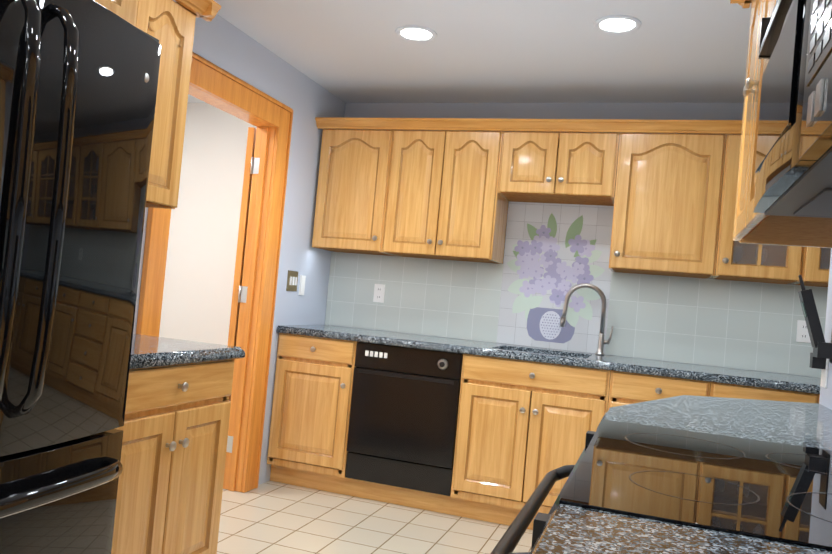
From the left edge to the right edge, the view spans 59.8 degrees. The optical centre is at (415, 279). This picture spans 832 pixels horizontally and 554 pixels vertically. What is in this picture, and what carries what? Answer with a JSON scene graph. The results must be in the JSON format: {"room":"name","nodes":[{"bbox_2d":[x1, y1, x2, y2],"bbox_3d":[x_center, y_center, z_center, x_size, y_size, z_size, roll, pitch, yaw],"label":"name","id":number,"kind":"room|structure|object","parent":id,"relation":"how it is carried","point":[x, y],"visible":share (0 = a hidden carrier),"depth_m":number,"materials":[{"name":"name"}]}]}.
{"room":"kitchen","nodes":[
{"label":"kitchen","id":0,"kind":"room"},
{"bbox_2d":[133,0,344,484],"bbox_3d":[-1.772,-0.173,1.399,0.120,2.400,7.460,5,-1,19],"label":"wall","id":1,"kind":"structure","parent":0,"point":[201,258],"depth_m":5.03,"materials":[{"name":"grey paint"}]},
{"bbox_2d":[94,0,137,26],"bbox_3d":[-1.291,-0.021,1.635,0.658,2.194,0.969,5,-1,19],"label":"upper cabinet","id":2,"kind":"object","parent":1,"relation":"attached to","point":[126,10],"visible":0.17,"depth_m":1.92,"materials":[{"name":"brown wood"}]},
{"bbox_2d":[136,0,220,208],"bbox_3d":[-1.083,-0.685,2.487,0.406,0.794,0.707,5,-1,19],"label":"upper cabinet","id":3,"kind":"object","parent":1,"relation":"attached to","point":[169,25],"visible":0.29,"depth_m":2.62,"materials":[{"name":"brown wood"}]},
{"bbox_2d":[136,52,292,492],"bbox_3d":[-1.038,0.071,3.595,0.150,2.153,1.106,5,-1,19],"label":"door frame","id":4,"kind":"structure","parent":1,"relation":"attached to","point":[270,118],"depth_m":3.98,"materials":[{"name":"orange wood"}]},
{"bbox_2d":[226,127,259,452],"bbox_3d":[-0.954,0.159,4.414,0.284,2.003,0.789,5,-1,19],"label":"hinged door","id":5,"kind":"structure","parent":1,"relation":"in","point":[250,169],"depth_m":4.04,"materials":[{"name":"orange wood"}]},
{"bbox_2d":[286,270,300,291],"bbox_3d":[-0.736,0.010,4.316,0.010,0.120,0.120,5,-1,19],"label":"light switch","id":6,"kind":"object","parent":1,"relation":"attached to","point":[292,279],"depth_m":4.31,"materials":[{"name":"gold plastic"}]},
{"bbox_2d":[299,275,305,294],"bbox_3d":[-0.697,0.035,4.433,0.012,0.120,0.050,5,-1,19],"label":"electrical outlet plate","id":7,"kind":"object","parent":1,"relation":"attached to","point":[302,284],"depth_m":4.42,"materials":[{"name":"white plastic"}]},
{"bbox_2d":[217,481,532,553],"bbox_3d":[-0.041,1.223,0.750,6.940,0.100,7.460,5,-1,19],"label":"floor","id":8,"kind":"structure","parent":0,"point":[270,517],"depth_m":3.56,"materials":[{"name":"beige tile"}]},
{"bbox_2d":[0,0,160,553],"bbox_3d":[-1.190,0.186,1.600,0.846,1.760,0.898,5,-1,19],"label":"refrigerator","id":9,"kind":"object","parent":8,"relation":"on","point":[78,85],"visible":1,"depth_m":1.66,"materials":[{"name":"black metal"}]},
{"bbox_2d":[111,359,233,553],"bbox_3d":[-1.081,0.679,2.384,0.686,0.874,0.651,5,-1,19],"label":"base cabinet","id":10,"kind":"object","parent":8,"relation":"on","point":[175,428],"visible":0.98,"depth_m":2.29,"materials":[{"name":"brown wood"}]},
{"bbox_2d":[130,334,244,368],"bbox_3d":[-1.043,0.223,2.411,0.670,0.040,0.679,5,-1,19],"label":"countertop","id":11,"kind":"structure","parent":10,"relation":"on","point":[150,351],"depth_m":2.38,"materials":[{"name":"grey stone"}]},
{"bbox_2d":[267,333,374,496],"bbox_3d":[-0.512,0.777,4.405,0.493,0.874,0.628,5,-1,19],"label":"base cabinet","id":12,"kind":"object","parent":8,"relation":"on","point":[312,394],"depth_m":4.11,"materials":[{"name":"brown wood"}]},
{"bbox_2d":[345,342,462,495],"bbox_3d":[0.003,0.764,4.184,0.613,0.761,0.569,5,-1,19],"label":"dishwasher","id":13,"kind":"object","parent":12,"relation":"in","point":[403,417],"visible":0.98,"depth_m":3.94,"materials":[{"name":"black metal"}]},
{"bbox_2d":[443,354,614,529],"bbox_3d":[0.667,0.874,4.009,0.765,0.874,0.628,5,-1,19],"label":"base cabinet","id":14,"kind":"object","parent":8,"relation":"on","point":[515,442],"depth_m":3.74,"materials":[{"name":"brown wood"}]},
{"bbox_2d":[276,325,820,393],"bbox_3d":[1.060,0.447,3.893,3.738,0.040,0.643,5,-1,19],"label":"countertop","id":15,"kind":"structure","parent":14,"relation":"on","point":[787,382],"depth_m":3.80,"materials":[{"name":"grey stone"}]},
{"bbox_2d":[560,283,613,354],"bbox_3d":[0.985,0.223,4.159,0.298,0.403,0.088,5,-1,19],"label":"faucet","id":16,"kind":"object","parent":15,"relation":"on","point":[601,343],"visible":1,"depth_m":4.14,"materials":[{"name":"silver metal"}]},
{"bbox_2d":[491,419,831,553],"bbox_3d":[0.524,0.619,1.164,0.741,1.224,0.757,5,-1,19],"label":"range","id":17,"kind":"object","parent":8,"relation":"on","point":[774,491],"visible":0.77,"depth_m":1.08,"materials":[{"name":"black"}]},
{"bbox_2d":[611,371,714,406],"bbox_3d":[1.248,0.922,3.813,0.466,0.874,0.628,5,-1,19],"label":"base cabinet","id":18,"kind":"object","parent":8,"relation":"on","point":[627,388],"depth_m":3.54,"materials":[{"name":"brown wood"}]},
{"bbox_2d":[715,382,819,402],"bbox_3d":[1.689,0.958,3.665,0.467,0.874,0.628,5,-1,19],"label":"base cabinet","id":19,"kind":"object","parent":8,"relation":"on","point":[724,390],"depth_m":3.38,"materials":[{"name":"brown wood"}]},
{"bbox_3d":[0.835,0.842,2.016,0.666,0.874,1.066,5,-1,19],"label":"base cabinet","id":20,"kind":"object","parent":8,"relation":"on","visible":0},
{"bbox_2d":[597,395,831,449],"bbox_3d":[0.888,0.388,2.045,0.653,0.040,1.113,5,-1,19],"label":"countertop","id":21,"kind":"structure","parent":20,"relation":"on","point":[799,424],"depth_m":1.85,"materials":[{"name":"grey stone"}]},
{"bbox_3d":[0.078,0.721,-0.263,0.666,0.874,2.204,5,-1,19],"label":"base cabinet","id":22,"kind":"object","parent":8,"relation":"on","visible":0},
{"bbox_2d":[530,504,831,553],"bbox_3d":[0.124,0.265,-0.257,0.653,0.040,2.218,5,-1,19],"label":"countertop","id":23,"kind":"structure","parent":22,"relation":"on","point":[568,529],"depth_m":0.79,"materials":[{"name":"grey stone"}]},
{"bbox_2d":[188,0,751,102],"bbox_3d":[0.183,-1.266,0.808,6.940,0.100,7.460,5,-1,19],"label":"ceiling","id":24,"kind":"structure","parent":0,"point":[534,51],"depth_m":3.55,"materials":[{"name":"white paint"}]},
{"bbox_2d":[395,25,436,41],"bbox_3d":[0.001,-1.165,3.437,0.199,0.008,0.199,5,-1,19],"label":"recessed light","id":25,"kind":"object","parent":24,"relation":"in","point":[417,33],"visible":1,"depth_m":3.43,"materials":[{"name":"white"}]},
{"bbox_2d":[594,15,640,33],"bbox_3d":[0.867,-1.095,3.115,0.199,0.008,0.199,5,-1,19],"label":"recessed light","id":26,"kind":"object","parent":24,"relation":"in","point":[617,24],"visible":1,"depth_m":3.11,"materials":[{"name":"white"}]},
{"bbox_2d":[325,103,814,376],"bbox_3d":[1.916,0.221,4.025,5.220,2.400,0.120,5,-1,19],"label":"wall","id":27,"kind":"structure","parent":0,"point":[643,111],"depth_m":4.39,"materials":[{"name":"grey paint"}]},
{"bbox_2d":[312,125,391,254],"bbox_3d":[-0.343,-0.542,4.567,0.471,0.740,0.348,5,-1,19],"label":"upper cabinet","id":28,"kind":"object","parent":27,"relation":"attached to","point":[351,206],"depth_m":4.40,"materials":[{"name":"brown wood"}]},
{"bbox_2d":[373,284,384,302],"bbox_3d":[-0.239,0.089,4.673,0.072,0.117,0.006,5,-1,19],"label":"electrical outlet plate","id":29,"kind":"object","parent":27,"relation":"attached to","point":[379,289],"depth_m":4.67,"materials":[{"name":"white plastic"}]},
{"bbox_2d":[384,125,507,263],"bbox_3d":[0.196,-0.498,4.386,0.671,0.740,0.348,5,-1,19],"label":"upper cabinet","id":30,"kind":"object","parent":27,"relation":"attached to","point":[416,188],"depth_m":4.22,"materials":[{"name":"brown wood"}]},
{"bbox_2d":[500,129,623,205],"bbox_3d":[0.837,-0.639,4.181,0.644,0.353,0.348,5,-1,19],"label":"upper cabinet","id":31,"kind":"object","parent":27,"relation":"attached to","point":[559,166],"depth_m":4.02,"materials":[{"name":"brown wood"}]},
{"bbox_2d":[325,201,827,377],"bbox_3d":[1.295,0.017,4.172,3.938,0.870,0.010,5,-1,19],"label":"backsplash","id":32,"kind":"structure","parent":27,"relation":"attached to","point":[554,253],"depth_m":4.30,"materials":[{"name":"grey tile"}]},
{"bbox_2d":[609,129,731,278],"bbox_3d":[1.379,-0.401,3.988,0.536,0.740,0.348,5,-1,19],"label":"upper cabinet","id":33,"kind":"object","parent":27,"relation":"attached to","point":[668,212],"depth_m":3.82,"materials":[{"name":"brown wood"}]},
{"bbox_2d":[716,129,807,284],"bbox_3d":[1.821,-0.365,3.839,0.400,0.740,0.348,5,-1,19],"label":"upper cabinet","id":34,"kind":"object","parent":27,"relation":"attached to","point":[783,264],"depth_m":3.72,"materials":[{"name":"brown wood"}]},
{"bbox_2d":[733,246,767,264],"bbox_3d":[1.866,-0.350,3.911,0.274,0.685,0.099,5,-1,19],"label":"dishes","id":35,"kind":"object","parent":34,"relation":"in","point":[766,251],"depth_m":3.90,"materials":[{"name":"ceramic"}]},
{"bbox_2d":[796,320,810,342],"bbox_3d":[2.089,0.280,3.890,0.072,0.117,0.006,5,-1,19],"label":"electrical outlet plate","id":36,"kind":"object","parent":27,"relation":"attached to","point":[802,334],"depth_m":3.89,"materials":[{"name":"white plastic"}]},
{"bbox_2d":[804,247,830,286],"bbox_3d":[2.386,-0.318,3.649,0.797,0.740,0.348,5,-1,19],"label":"upper cabinet","id":37,"kind":"object","parent":27,"relation":"attached to","point":[818,258],"depth_m":3.59,"materials":[{"name":"brown wood"}]},
{"bbox_2d":[818,248,831,409],"bbox_3d":[0.569,0.000,-0.221,0.120,2.400,5.640,5,-1,19],"label":"wall","id":38,"kind":"structure","parent":0,"point":[825,400],"depth_m":2.41,"materials":[{"name":"grey paint"}]},
{"bbox_2d":[733,0,831,247],"bbox_3d":[1.044,-0.509,1.808,0.348,0.794,0.666,5,-1,19],"label":"upper cabinet","id":39,"kind":"object","parent":38,"relation":"attached to","point":[750,227],"depth_m":1.89,"materials":[{"name":"brown wood"}]},
{"bbox_2d":[753,0,831,217],"bbox_3d":[0.784,-0.351,1.129,0.381,0.424,0.756,5,-1,19],"label":"microwave","id":40,"kind":"object","parent":38,"relation":"attached to","point":[793,167],"visible":1,"depth_m":1.14,"materials":[{"name":"black"}]},
{"bbox_2d":[798,275,831,387],"bbox_3d":[1.302,0.171,2.375,0.118,0.362,0.190,5,-1,19],"label":"phone","id":41,"kind":"object","parent":38,"relation":"attached to","point":[820,355],"visible":1,"depth_m":2.31,"materials":[{"name":"black plastic"}]}
]}

